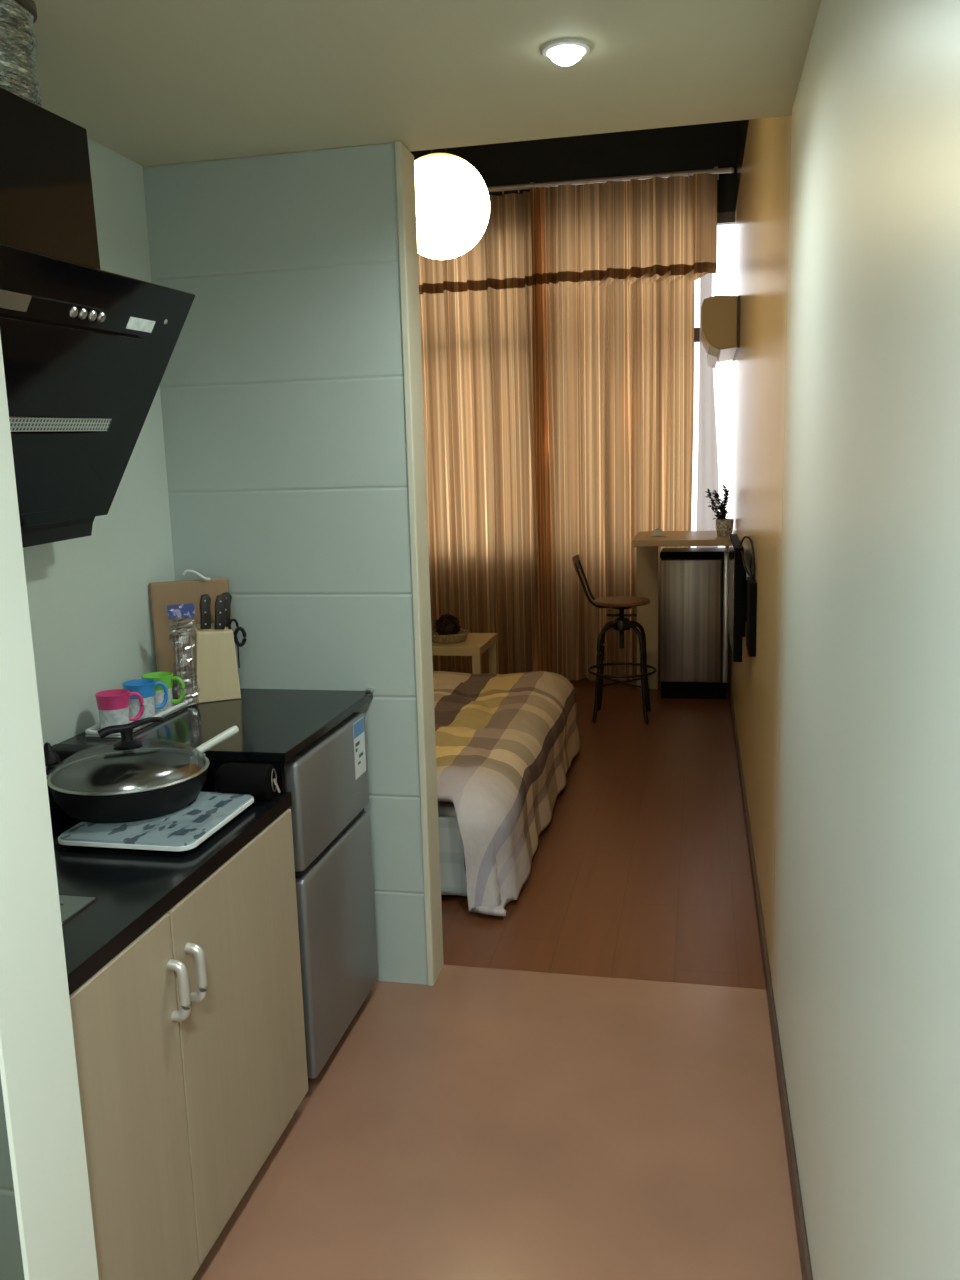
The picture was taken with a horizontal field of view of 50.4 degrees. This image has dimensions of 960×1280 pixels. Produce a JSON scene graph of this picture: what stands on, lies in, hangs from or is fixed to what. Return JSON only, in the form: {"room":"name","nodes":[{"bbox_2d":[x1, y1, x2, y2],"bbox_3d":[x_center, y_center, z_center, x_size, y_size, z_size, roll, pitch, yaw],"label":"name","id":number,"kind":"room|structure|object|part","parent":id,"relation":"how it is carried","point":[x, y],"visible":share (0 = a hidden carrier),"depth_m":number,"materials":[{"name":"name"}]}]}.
{"room":"studio apartment","nodes":[
{"label":"studio apartment","id":0,"kind":"room"},
{"bbox_2d":[0,335,98,1279],"bbox_3d":[-0.930,0.168,1.413,0.634,2.440,0.155,0,10,12],"label":"wall","id":1,"kind":"structure","parent":0,"point":[47,1231],"depth_m":1.39,"materials":[{"name":"white paint"}]},
{"bbox_2d":[23,138,174,746],"bbox_3d":[-1.332,0.201,1.290,0.100,2.440,3.665,0,10,12],"label":"wall","id":2,"kind":"structure","parent":0,"point":[89,601],"depth_m":2.69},
{"bbox_2d":[0,87,194,547],"bbox_3d":[-0.924,-0.553,1.924,0.417,0.793,0.880,0,12,12],"label":"range hood","id":3,"kind":"object","parent":2,"relation":"attached to","point":[87,349],"visible":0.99,"depth_m":1.95,"materials":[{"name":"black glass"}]},
{"bbox_2d":[0,0,41,106],"bbox_3d":[-0.890,-1.046,1.837,0.188,0.192,0.188,0,10,12],"label":"duct","id":4,"kind":"object","parent":3,"relation":"attached to","point":[18,42],"visible":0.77,"depth_m":1.81,"materials":[{"name":"metal"}]},
{"bbox_3d":[-0.927,-0.305,1.916,0.094,0.162,0.635,0,12,12],"label":"plate","id":5,"kind":"part","parent":3,"relation":"part of","materials":[{"name":"black glass"}]},
{"bbox_3d":[-0.854,-0.447,1.931,0.280,0.485,0.880,0,12,12],"label":"glass panel","id":6,"kind":"part","parent":3,"relation":"part of","materials":[{"name":"black glass"}]},
{"bbox_2d":[142,142,443,984],"bbox_3d":[-1.151,-0.128,3.162,2.028,2.440,0.129,0,10,12],"label":"wall partition","id":7,"kind":"structure","parent":0,"point":[282,382],"depth_m":2.89,"materials":[{"name":"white tile"}]},
{"bbox_2d":[394,141,433,985],"bbox_3d":[-0.182,-0.133,2.883,0.018,2.390,0.006,0,10,12],"label":"trim","id":8,"kind":"structure","parent":7,"relation":"attached to","point":[398,151],"depth_m":2.86,"materials":[{"name":"beige paint"}]},
{"bbox_2d":[15,0,820,166],"bbox_3d":[-0.519,-1.043,0.890,1.837,0.100,3.860,0,10,12],"label":"ceiling","id":9,"kind":"structure","parent":0,"point":[150,82],"depth_m":2.20,"materials":[{"name":"paint"}]},
{"bbox_2d":[542,39,589,65],"bbox_3d":[0.178,-1.207,2.110,0.100,0.029,0.100,0,10,12],"label":"recessed light","id":10,"kind":"object","parent":9,"relation":"in","point":[563,52],"visible":1,"depth_m":2.09,"materials":[{"name":"white plastic"}]},
{"bbox_2d":[192,677,801,1279],"bbox_3d":[-0.514,0.994,3.585,2.917,0.050,8.150,0,10,12],"label":"floor","id":11,"kind":"structure","parent":0,"point":[476,1123],"depth_m":2.59,"materials":[{"name":"ceramic"}]},
{"bbox_2d":[69,809,307,1279],"bbox_3d":[-0.797,0.848,2.056,0.634,0.775,0.901,0,10,12],"label":"base cabinet","id":12,"kind":"object","parent":11,"relation":"on","point":[190,1045],"visible":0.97,"depth_m":1.90,"materials":[{"name":"beige wood"}]},
{"bbox_3d":[-0.587,0.870,1.724,0.018,0.717,0.334,0,10,12],"label":"door","id":13,"kind":"part","parent":12,"relation":"part of","materials":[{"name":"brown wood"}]},
{"bbox_2d":[50,790,291,995],"bbox_3d":[-0.826,0.446,1.998,0.597,0.033,0.917,0,10,12],"label":"countertop","id":14,"kind":"structure","parent":12,"relation":"on","point":[132,889],"depth_m":1.90,"materials":[{"name":"black stone"}]},
{"bbox_2d":[43,742,64,808],"bbox_3d":[-0.979,0.303,2.325,0.092,0.146,0.092,0,10,12],"label":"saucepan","id":15,"kind":"object","parent":14,"relation":"on","point":[50,756],"visible":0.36,"depth_m":2.31,"materials":[{"name":"black metal"}]},
{"bbox_3d":[-0.981,0.254,2.317,0.048,0.047,0.048,0,10,12],"label":"lid knob","id":16,"kind":"part","parent":15,"relation":"part of","materials":[{"name":"black plastic"}]},
{"bbox_2d":[45,744,99,765],"bbox_3d":[-0.965,0.306,2.416,0.120,0.108,0.066,0,10,12],"label":"storage box","id":17,"kind":"object","parent":14,"relation":"on","point":[67,753],"visible":0.35,"depth_m":2.38,"materials":[{"name":"plastic"}]},
{"bbox_2d":[59,895,95,923],"bbox_3d":[-0.907,0.556,1.716,0.410,0.158,0.295,0,10,12],"label":"sink","id":18,"kind":"object","parent":14,"relation":"in","point":[70,906],"visible":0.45,"depth_m":1.77,"materials":[{"name":"silver metal"}]},
{"bbox_2d":[58,791,253,851],"bbox_3d":[-0.678,0.383,2.170,0.300,0.026,0.323,0,10,12],"label":"cutting board","id":19,"kind":"object","parent":14,"relation":"in","point":[183,829],"visible":0.76,"depth_m":2.08,"materials":[{"name":"white plastic"}]},
{"bbox_2d":[50,726,238,822],"bbox_3d":[-0.758,0.294,2.276,0.332,0.117,0.411,0,10,12],"label":"frying pan","id":20,"kind":"object","parent":19,"relation":"on","point":[135,770],"visible":0.98,"depth_m":2.30,"materials":[{"name":"black metal"}]},
{"bbox_2d":[47,717,209,795],"bbox_3d":[-0.768,0.232,2.226,0.338,0.113,0.338,0,10,12],"label":"lid","id":21,"kind":"object","parent":20,"relation":"on","point":[127,741],"visible":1,"depth_m":2.21,"materials":[{"name":"clear glass"}]},
{"bbox_3d":[-0.768,0.210,2.222,0.062,0.040,0.062,0,10,12],"label":"knob","id":22,"kind":"part","parent":21,"relation":"part of","materials":[{"name":"black plastic"}]},
{"bbox_3d":[-0.619,0.236,2.387,0.021,0.049,0.129,7,13,40],"label":"handle","id":23,"kind":"part","parent":20,"relation":"part of","materials":[{"name":"grey plastic"}]},
{"bbox_2d":[58,688,373,793],"bbox_3d":[-0.667,0.245,2.720,0.604,0.107,0.649,0,10,12],"label":"countertop","id":24,"kind":"structure","parent":14,"relation":"on","point":[274,726],"depth_m":2.60,"materials":[{"name":"black stone"}]},
{"bbox_2d":[85,699,187,737],"bbox_3d":[-0.895,0.203,2.684,0.116,0.018,0.353,0,10,12],"label":"tray","id":25,"kind":"object","parent":24,"relation":"on","point":[91,731],"visible":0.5,"depth_m":2.62,"materials":[{"name":"white plastic"}]},
{"bbox_2d":[95,689,143,728],"bbox_3d":[-0.917,0.177,2.581,0.084,0.095,0.106,3,11,27],"label":"mug","id":26,"kind":"object","parent":25,"relation":"on","point":[113,705],"visible":0.87,"depth_m":2.54,"materials":[{"name":"pink ceramic"}]},
{"bbox_3d":[-0.876,0.168,2.598,0.040,0.076,0.011,-7,11,-30],"label":"handle","id":27,"kind":"part","parent":26,"relation":"part of","materials":[{"name":"pink ceramic"}]},
{"bbox_2d":[122,679,167,719],"bbox_3d":[-0.885,0.157,2.692,0.106,0.095,0.084,-2,10,-2],"label":"mug","id":28,"kind":"object","parent":25,"relation":"on","point":[145,688],"visible":0.83,"depth_m":2.67,"materials":[{"name":"blue ceramic"}]},
{"bbox_3d":[-0.851,0.146,2.720,0.040,0.076,0.011,-8,12,-33],"label":"handle","id":29,"kind":"part","parent":28,"relation":"part of","materials":[{"name":"blue ceramic"}]},
{"bbox_2d":[141,672,184,710],"bbox_3d":[-0.867,0.142,2.777,0.105,0.095,0.085,6,12,36],"label":"mug","id":30,"kind":"object","parent":25,"relation":"on","point":[167,678],"visible":0.72,"depth_m":2.77,"materials":[{"name":"green ceramic"}]},
{"bbox_3d":[-0.822,0.136,2.779,0.040,0.076,0.011,-1,10,4],"label":"handle","id":31,"kind":"part","parent":30,"relation":"part of","materials":[{"name":"green ceramic"}]},
{"bbox_2d":[167,603,195,704],"bbox_3d":[-0.818,0.041,2.819,0.082,0.281,0.044,-5,10,-21],"label":"packet","id":32,"kind":"object","parent":25,"relation":"on","point":[181,610],"visible":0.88,"depth_m":2.82,"materials":[{"name":"clear plastic"}]},
{"bbox_2d":[149,570,232,698],"bbox_3d":[-0.824,-0.019,2.938,0.220,0.365,0.051,-6,11,-22],"label":"chopping board","id":33,"kind":"object","parent":24,"relation":"on","point":[162,594],"visible":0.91,"depth_m":2.91,"materials":[{"name":"brown wood"}]},
{"bbox_2d":[193,623,240,702],"bbox_3d":[-0.753,0.062,2.897,0.125,0.215,0.068,-6,11,-22],"label":"knife block","id":34,"kind":"object","parent":24,"relation":"on","point":[216,677],"visible":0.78,"depth_m":2.87,"materials":[{"name":"beige wood"}]},
{"bbox_2d":[199,594,210,629],"bbox_3d":[-0.767,-0.077,2.852,0.034,0.101,0.020,-6,11,-22],"label":"kitchen knife","id":35,"kind":"object","parent":34,"relation":"in","point":[205,600],"visible":1,"depth_m":2.84,"materials":[{"name":"black plastic"}]},
{"bbox_2d":[214,595,226,629],"bbox_3d":[-0.729,-0.076,2.866,0.037,0.101,0.020,-6,11,-22],"label":"kitchen knife","id":36,"kind":"object","parent":34,"relation":"on","point":[220,603],"visible":1,"depth_m":2.86,"materials":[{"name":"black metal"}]},
{"bbox_2d":[222,592,231,626],"bbox_3d":[-0.721,-0.085,2.894,0.038,0.101,0.020,-6,11,-22],"label":"kitchen knife","id":37,"kind":"object","parent":34,"relation":"on","point":[227,595],"visible":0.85,"depth_m":2.89,"materials":[{"name":"black metal"}]},
{"bbox_2d":[228,619,246,667],"bbox_3d":[-0.688,0.009,2.904,0.049,0.144,0.017,-6,11,-22],"label":"scissors","id":38,"kind":"object","parent":34,"relation":"hanging from","point":[238,628],"visible":1,"depth_m":2.90,"materials":[{"name":"black plastic"}]},
{"bbox_3d":[-0.698,-0.037,2.890,0.030,0.047,0.008,-6,11,-22],"label":"handle","id":39,"kind":"part","parent":38,"relation":"part of","materials":[{"name":"black plastic"}]},
{"bbox_3d":[-0.689,0.042,2.912,0.003,0.075,0.010,-6,11,-22],"label":"blade","id":40,"kind":"part","parent":38,"relation":"part of","materials":[{"name":"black metal"}]},
{"bbox_3d":[-0.681,-0.009,2.900,0.037,0.058,0.011,-6,11,-22],"label":"handle","id":41,"kind":"part","parent":38,"relation":"part of","materials":[{"name":"black plastic"}]},
{"bbox_2d":[215,763,279,799],"bbox_3d":[-0.526,0.322,2.322,0.139,0.082,0.082,0,10,12],"label":"pouch","id":42,"kind":"object","parent":14,"relation":"on","point":[260,781],"visible":0.94,"depth_m":2.29,"materials":[{"name":"black fabric"}]},
{"bbox_3d":[-0.461,0.330,2.314,0.006,0.036,0.021,6,12,38],"label":"zip pull","id":43,"kind":"part","parent":42,"relation":"part of","materials":[{"name":"grey"}]},
{"bbox_3d":[-0.537,0.628,1.828,0.035,0.118,0.019,0,10,12],"label":"handle","id":44,"kind":"part","parent":12,"relation":"part of","materials":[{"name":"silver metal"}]},
{"bbox_3d":[-0.523,0.617,1.890,0.035,0.118,0.019,0,10,12],"label":"handle","id":45,"kind":"part","parent":12,"relation":"part of","materials":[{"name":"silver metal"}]},
{"bbox_3d":[-0.494,0.792,2.158,0.018,0.717,0.560,0,10,12],"label":"door","id":46,"kind":"part","parent":12,"relation":"part of","materials":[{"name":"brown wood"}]},
{"bbox_2d":[284,712,377,1078],"bbox_3d":[-0.648,0.668,2.787,0.582,0.872,0.514,0,10,12],"label":"fridge","id":47,"kind":"object","parent":11,"relation":"on","point":[327,781],"visible":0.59,"depth_m":2.65,"materials":[{"name":"grey metal"}]},
{"bbox_3d":[-0.397,0.382,2.681,0.048,0.274,0.512,0,10,12],"label":"door","id":48,"kind":"part","parent":47,"relation":"part of","materials":[{"name":"silver metal"}]},
{"bbox_3d":[-0.385,0.796,2.752,0.048,0.527,0.512,0,10,12],"label":"door","id":49,"kind":"part","parent":47,"relation":"part of","materials":[{"name":"silver metal"}]},
{"bbox_2d":[355,741,362,764],"bbox_3d":[-0.336,0.313,2.843,0.001,0.065,0.060,0,10,12],"label":"label","id":50,"kind":"object","parent":47,"relation":"attached to","point":[358,744],"depth_m":2.84,"materials":[{"name":"white paper"}]},
{"bbox_2d":[438,802,455,816],"bbox_3d":[-0.567,0.593,4.786,1.545,0.335,1.980,0,10,12],"label":"bed","id":51,"kind":"object","parent":11,"relation":"on","point":[444,808],"visible":0.02,"depth_m":3.68,"materials":[{"name":"brown"}]},
{"bbox_2d":[438,816,466,895],"bbox_3d":[-0.782,0.777,3.785,1.585,0.305,0.045,0,10,12],"label":"sheet","id":52,"kind":"object","parent":51,"relation":"hanging from","point":[452,868],"visible":0.02,"depth_m":3.65,"materials":[{"name":"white fabric"}]},
{"bbox_2d":[433,671,580,918],"bbox_3d":[-0.593,0.539,4.760,1.923,0.462,2.296,0,10,12],"label":"duvet","id":53,"kind":"object","parent":51,"relation":"on","point":[507,745],"visible":0.4,"depth_m":4.16,"materials":[{"name":"fabric"}]},
{"bbox_2d":[432,633,497,673],"bbox_3d":[-0.207,0.221,6.542,0.550,0.450,0.550,0,10,12],"label":"coffee table","id":54,"kind":"object","parent":11,"relation":"on","point":[474,645],"visible":0.37,"depth_m":6.30,"materials":[{"name":"brown wood"}]},
{"bbox_2d":[432,629,468,643],"bbox_3d":[-0.203,-0.023,6.456,0.266,0.058,0.266,0,10,12],"label":"woven bowl","id":55,"kind":"object","parent":54,"relation":"on","point":[462,634],"visible":0.71,"depth_m":6.36,"materials":[{"name":"beige wicker"}]},
{"bbox_2d":[433,613,460,634],"bbox_3d":[-0.204,-0.089,6.445,0.183,0.158,0.185,0,10,12],"label":"dried plant","id":56,"kind":"object","parent":55,"relation":"in","point":[448,624],"visible":0.98,"depth_m":6.39,"materials":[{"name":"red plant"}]},
{"bbox_3d":[-0.014,0.291,6.254,0.050,0.400,0.050,0,10,12],"label":"leg","id":57,"kind":"part","parent":54,"relation":"part of","materials":[{"name":"brown wood"}]},
{"bbox_3d":[0.090,0.205,6.735,0.050,0.400,0.050,0,10,12],"label":"leg","id":58,"kind":"part","parent":54,"relation":"part of","materials":[{"name":"brown wood"}]},
{"bbox_2d":[572,554,656,724],"bbox_3d":[0.814,-0.015,6.156,0.495,0.988,0.414,0,10,12],"label":"bar stool","id":59,"kind":"object","parent":11,"relation":"on","point":[621,623],"visible":1,"depth_m":6.09,"materials":[{"name":"black metal"}]},
{"bbox_3d":[0.579,-0.462,6.127,0.039,0.083,0.250,0,10,12],"label":"backrest","id":60,"kind":"part","parent":59,"relation":"part of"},
{"bbox_3d":[0.696,-0.348,6.197,0.220,0.277,0.019,3,11,23],"label":"rod","id":61,"kind":"part","parent":59,"relation":"part of","materials":[{"name":"black metal"}]},
{"bbox_3d":[0.666,-0.324,6.058,0.220,0.277,0.019,-1,10,1],"label":"rod","id":62,"kind":"part","parent":59,"relation":"part of","materials":[{"name":"black metal"}]},
{"bbox_3d":[0.746,0.198,6.109,0.192,0.590,0.025,-8,12,-32],"label":"leg","id":63,"kind":"part","parent":59,"relation":"part of","materials":[{"name":"black metal"}]},
{"bbox_3d":[0.785,0.165,6.294,0.025,0.590,0.192,-8,12,-32],"label":"leg","id":64,"kind":"part","parent":59,"relation":"part of","materials":[{"name":"black metal"}]},
{"bbox_3d":[0.848,-0.230,6.111,0.340,0.027,0.340,0,10,12],"label":"seat","id":65,"kind":"part","parent":59,"relation":"part of","materials":[{"name":"brown wood"}]},
{"bbox_3d":[0.848,-0.204,6.115,0.150,0.024,0.150,0,10,12],"label":"seat plate","id":66,"kind":"part","parent":59,"relation":"part of","materials":[{"name":"black metal"}]},
{"bbox_3d":[0.852,-0.072,6.138,0.032,0.246,0.032,0,10,12],"label":"screw post","id":67,"kind":"part","parent":59,"relation":"part of","materials":[{"name":"black metal"}]},
{"bbox_3d":[0.850,-0.148,6.125,0.180,0.014,0.014,0,10,12],"label":"height handle","id":68,"kind":"part","parent":59,"relation":"part of","materials":[{"name":"black metal"}]},
{"bbox_3d":[0.933,0.199,6.070,0.025,0.590,0.192,-8,12,-32],"label":"leg","id":69,"kind":"part","parent":59,"relation":"part of","materials":[{"name":"black metal"}]},
{"bbox_3d":[0.973,0.166,6.254,0.192,0.590,0.025,-8,12,-32],"label":"leg","id":70,"kind":"part","parent":59,"relation":"part of","materials":[{"name":"black metal"}]},
{"bbox_2d":[631,530,728,688],"bbox_3d":[1.294,-0.137,6.550,0.608,1.068,0.800,0,10,12],"label":"table","id":71,"kind":"object","parent":11,"relation":"on","point":[647,547],"visible":0.71,"depth_m":6.84,"materials":[{"name":"brown wood"}]},
{"bbox_3d":[1.133,-0.174,6.908,0.143,1.030,0.035,0,10,12],"label":"leg panel","id":72,"kind":"part","parent":71,"relation":"part of","materials":[{"name":"brown wood"}]},
{"bbox_2d":[649,528,666,536],"bbox_3d":[1.125,-0.684,6.447,0.110,0.053,0.120,0,10,12],"label":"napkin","id":73,"kind":"object","parent":71,"relation":"on","point":[656,532],"visible":1,"depth_m":6.41,"materials":[{"name":"white"}]},
{"bbox_2d":[705,484,733,536],"bbox_3d":[1.465,-0.796,6.263,0.180,0.318,0.116,0,10,12],"label":"potted plant","id":74,"kind":"object","parent":71,"relation":"on","point":[724,527],"visible":1,"depth_m":6.24,"materials":[{"name":"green plant"}]},
{"bbox_3d":[1.502,-0.690,6.272,0.110,0.104,0.110,0,10,12],"label":"pot","id":75,"kind":"part","parent":74,"relation":"part of","materials":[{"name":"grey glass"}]},
{"bbox_2d":[660,547,728,698],"bbox_3d":[1.410,-0.116,6.729,0.430,0.960,0.385,0,10,12],"label":"mini fridge","id":76,"kind":"object","parent":11,"relation":"on","point":[694,581],"visible":0.98,"depth_m":6.54,"materials":[{"name":"brushed steel"},{"name":"black plastic"}]},
{"bbox_2d":[411,121,736,212],"bbox_3d":[0.244,-3.256,6.971,2.917,0.872,0.150,0,10,12],"label":"wall","id":77,"kind":"structure","parent":0,"point":[709,145],"depth_m":6.76,"materials":[{"name":"black paint"}]},
{"bbox_2d":[487,166,734,191],"bbox_3d":[0.231,-3.030,6.848,2.865,0.075,0.169,0,10,12],"label":"rail","id":78,"kind":"object","parent":77,"relation":"attached to","point":[715,170],"visible":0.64,"depth_m":6.64,"materials":[{"name":"silver metal"}]},
{"bbox_2d":[418,185,537,673],"bbox_3d":[-0.302,-1.384,7.226,1.633,3.340,0.125,0,10,12],"label":"curtain","id":79,"kind":"object","parent":78,"relation":"hanging from","point":[476,304],"visible":0.46,"depth_m":7.17,"materials":[{"name":"brown fabric"}]},
{"bbox_2d":[530,170,716,680],"bbox_3d":[0.965,-1.360,6.883,1.204,3.340,0.121,0,10,12],"label":"curtain","id":80,"kind":"object","parent":78,"relation":"hanging from","point":[616,265],"visible":0.87,"depth_m":6.84,"materials":[{"name":"brown fabric"}]},
{"bbox_2d":[696,273,718,546],"bbox_3d":[1.539,-1.345,6.883,0.146,3.278,0.019,0,10,12],"label":"sheer curtain","id":81,"kind":"object","parent":78,"relation":"hanging from","point":[707,476],"visible":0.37,"depth_m":6.88,"materials":[{"name":"white fabric"}]},
{"bbox_2d":[728,632,728,675],"bbox_3d":[0.333,-0.139,7.509,2.917,0.900,0.150,0,10,12],"label":"wall","id":82,"kind":"structure","parent":0,"point":[728,632],"depth_m":7.17,"materials":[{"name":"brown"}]},
{"bbox_2d":[694,212,734,342],"bbox_3d":[0.277,-1.698,7.206,2.925,2.328,0.060,0,10,12],"label":"window","id":83,"kind":"structure","parent":82,"relation":"in","point":[724,218],"depth_m":6.70,"materials":[{"name":"grey"}]},
{"bbox_2d":[729,0,959,1279],"bbox_3d":[0.936,-1.005,3.020,0.120,4.100,8.350,0,10,12],"label":"wall","id":84,"kind":"structure","parent":0,"point":[845,421],"depth_m":1.40,"materials":[{"name":"white paint"}]},
{"bbox_2d":[701,295,739,367],"bbox_3d":[1.431,-1.831,6.114,0.213,0.334,0.820,0,10,12],"label":"air conditioner","id":85,"kind":"object","parent":84,"relation":"attached to","point":[720,315],"visible":1,"depth_m":5.73,"materials":[{"name":"beige plastic"}]},
{"bbox_3d":[1.529,-1.847,6.090,0.012,0.280,0.820,0,10,12],"label":"plate","id":86,"kind":"part","parent":85,"relation":"part of","materials":[{"name":"brown"}]},
{"bbox_2d":[728,534,749,661],"bbox_3d":[1.141,-0.205,4.484,0.075,0.465,0.780,0,10,12],"label":"television","id":87,"kind":"object","parent":84,"relation":"attached to","point":[737,589],"visible":0.89,"depth_m":4.15,"materials":[{"name":"black plastic"}]},
{"bbox_2d":[746,577,756,656],"bbox_3d":[1.053,-0.077,3.960,0.026,0.315,0.230,0,10,12],"label":"media box","id":88,"kind":"object","parent":84,"relation":"attached to","point":[751,621],"visible":0.92,"depth_m":3.85,"materials":[{"name":"black plastic"}]},
{"bbox_2d":[739,536,755,579],"bbox_3d":[1.044,-0.330,4.008,0.033,0.165,0.337,-1,10,3],"label":"power cable","id":89,"kind":"object","parent":88,"relation":"attached to","point":[751,574],"visible":0.99,"depth_m":3.94,"materials":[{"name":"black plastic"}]},
{"bbox_2d":[728,676,812,1279],"bbox_3d":[0.890,0.965,3.200,0.012,0.060,8.000,0,10,12],"label":"baseboard","id":90,"kind":"structure","parent":84,"relation":"attached to","point":[804,1255],"depth_m":2.58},
{"bbox_3d":[-0.281,-3.349,4.741,3.017,0.100,4.730,0,10,12],"label":"ceiling","id":91,"kind":"structure","parent":0,"visible":0},
{"bbox_2d":[414,148,489,259],"bbox_3d":[-0.160,-2.233,3.581,0.356,1.709,0.356,0,10,12],"label":"globe pendant","id":92,"kind":"object","parent":91,"relation":"hanging from","point":[453,202],"visible":0.84,"depth_m":3.56,"materials":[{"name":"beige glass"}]}
]}

